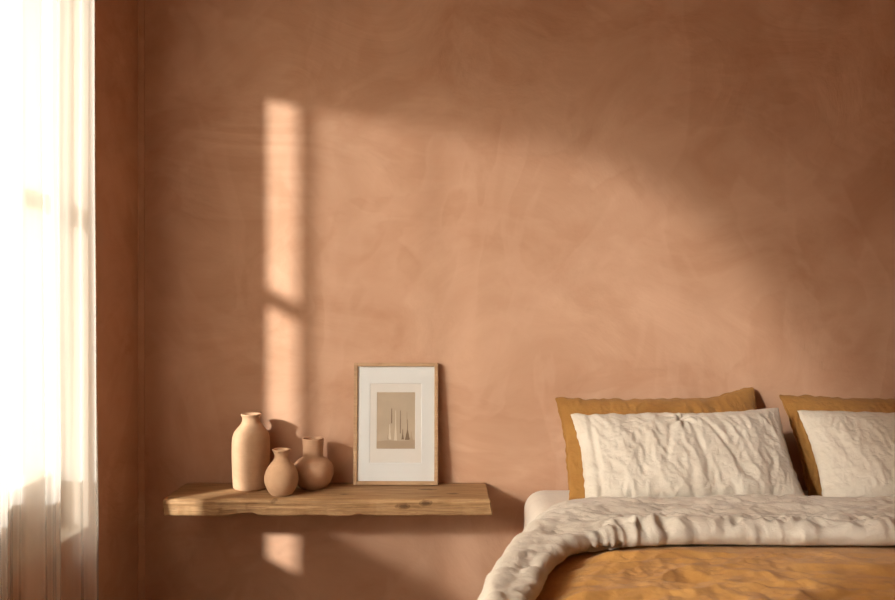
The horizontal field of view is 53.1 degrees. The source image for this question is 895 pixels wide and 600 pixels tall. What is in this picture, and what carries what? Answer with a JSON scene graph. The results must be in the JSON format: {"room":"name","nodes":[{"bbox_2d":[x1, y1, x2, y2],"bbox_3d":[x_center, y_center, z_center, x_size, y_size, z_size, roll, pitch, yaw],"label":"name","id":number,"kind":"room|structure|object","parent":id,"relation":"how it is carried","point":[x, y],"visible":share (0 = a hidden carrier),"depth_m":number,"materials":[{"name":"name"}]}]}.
{"room":"bedroom","nodes":[
{"label":"bedroom","id":0,"kind":"room"},
{"bbox_2d":[95,0,137,599],"bbox_3d":[-1.235,-0.350,1.000,0.200,3.100,4.600,0,0,0],"label":"wall","id":1,"kind":"structure","parent":0,"point":[116,21],"depth_m":3.07,"materials":[{"name":"paint"}]},
{"bbox_2d":[145,0,894,599],"bbox_3d":[0.807,-0.350,3.400,4.285,3.100,0.200,0,0,0],"label":"wall","id":2,"kind":"structure","parent":0,"point":[534,202],"depth_m":3.30,"materials":[{"name":"paint"}]},
{"bbox_2d":[138,0,144,599],"bbox_3d":[-1.125,-0.350,3.291,0.021,3.100,0.021,0,0,0],"label":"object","id":3,"kind":"structure","parent":2,"relation":"attached to","point":[141,3],"depth_m":3.29,"materials":[{"name":"paint"}]},
{"bbox_2d":[163,483,492,515],"bbox_3d":[-0.405,0.701,3.158,1.119,0.059,0.284,0,0,0],"label":"shelf","id":4,"kind":"object","parent":2,"relation":"attached to","point":[191,499],"visible":0.97,"depth_m":3.03,"materials":[{"name":"brown wood"}]},
{"bbox_2d":[232,412,269,490],"bbox_3d":[-0.703,0.540,3.202,0.135,0.267,0.135,0,0,16],"label":"bottle vase","id":5,"kind":"object","parent":4,"relation":"on","point":[251,439],"visible":0.94,"depth_m":3.15,"materials":[{"name":"ceramic"}]},
{"bbox_2d":[264,448,298,496],"bbox_3d":[-0.574,0.594,3.094,0.117,0.158,0.117,0,0,38],"label":"bud vase","id":6,"kind":"object","parent":4,"relation":"on","point":[281,477],"visible":1,"depth_m":3.06,"materials":[{"name":"beige ceramic"}]},
{"bbox_2d":[294,437,333,489],"bbox_3d":[-0.482,0.584,3.210,0.148,0.178,0.147,0,0,0],"label":"round vase","id":7,"kind":"object","parent":4,"relation":"on","point":[315,471],"visible":0.94,"depth_m":3.17,"materials":[{"name":"brown ceramic"}]},
{"bbox_2d":[353,363,437,484],"bbox_3d":[-0.188,0.451,3.271,0.308,0.442,0.054,0,0,1],"label":"picture frame","id":8,"kind":"object","parent":4,"relation":"on","point":[395,434],"visible":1,"depth_m":3.27,"materials":[{"name":"brown wood"}]},
{"bbox_2d":[377,392,414,448],"bbox_3d":[-0.188,0.440,3.271,0.145,0.210,0.004,0,-5,0],"label":"print","id":9,"kind":"object","parent":8,"relation":"attached to","point":[395,410],"depth_m":3.27},
{"bbox_3d":[0.808,1.250,1.000,4.285,0.100,5.000,0,0,0],"label":"floor","id":10,"kind":"structure","parent":0,"visible":0},
{"bbox_3d":[1.123,1.073,2.252,1.643,0.255,1.965,0,0,0],"label":"bed base","id":11,"kind":"object","parent":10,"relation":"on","visible":0},
{"bbox_2d":[524,490,809,552],"bbox_3d":[1.123,0.808,2.247,1.707,0.265,2.020,0,0,0],"label":"mattress","id":12,"kind":"object","parent":11,"relation":"on","point":[537,503],"visible":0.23,"depth_m":3.05,"materials":[{"name":"fabric"}]},
{"bbox_2d":[555,387,756,499],"bbox_3d":[0.758,0.496,3.128,0.732,0.355,0.288,0,0,-1],"label":"pillow","id":13,"kind":"object","parent":12,"relation":"on","point":[744,399],"visible":0.35,"depth_m":3.19,"materials":[{"name":"fabric"}]},
{"bbox_2d":[477,494,894,599],"bbox_3d":[0.984,0.781,2.053,2.012,0.397,1.549,0,0,0],"label":"duvet","id":14,"kind":"object","parent":12,"relation":"on","point":[567,528],"visible":1,"depth_m":2.41,"materials":[{"name":"fabric"}]},
{"bbox_2d":[571,408,804,497],"bbox_3d":[0.792,0.524,2.963,0.728,0.300,0.263,0,0,-2],"label":"pillow","id":15,"kind":"object","parent":12,"relation":"on","point":[655,455],"visible":0.77,"depth_m":2.91,"materials":[{"name":"fabric"}]},
{"bbox_2d":[536,546,894,599],"bbox_3d":[1.072,0.842,1.813,1.924,0.424,1.254,0,0,0],"label":"coverlet","id":16,"kind":"object","parent":12,"relation":"on","point":[638,572],"visible":0.99,"depth_m":2.13,"materials":[{"name":"fabric"}]},
{"bbox_2d":[779,395,894,495],"bbox_3d":[1.573,0.509,3.120,0.737,0.330,0.273,0,0,0],"label":"pillow","id":17,"kind":"object","parent":12,"relation":"on","point":[792,404],"visible":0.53,"depth_m":3.19,"materials":[{"name":"fabric"}]},
{"bbox_2d":[798,410,894,496],"bbox_3d":[1.579,0.528,2.966,0.742,0.293,0.259,0,0,1],"label":"pillow","id":18,"kind":"object","parent":12,"relation":"on","point":[854,452],"visible":0.8,"depth_m":2.94,"materials":[{"name":"fabric"}]},
{"bbox_3d":[0.808,-1.950,1.000,4.285,0.100,5.000,0,0,0],"label":"ceiling","id":19,"kind":"structure","parent":0,"visible":0},
{"bbox_2d":[0,0,98,599],"bbox_3d":[-1.075,-0.354,1.179,0.081,3.084,3.198,0,0,0],"label":"curtain","id":20,"kind":"object","parent":19,"relation":"hanging from","point":[49,515],"visible":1,"depth_m":2.36,"materials":[{"name":"fabric"}]}
]}

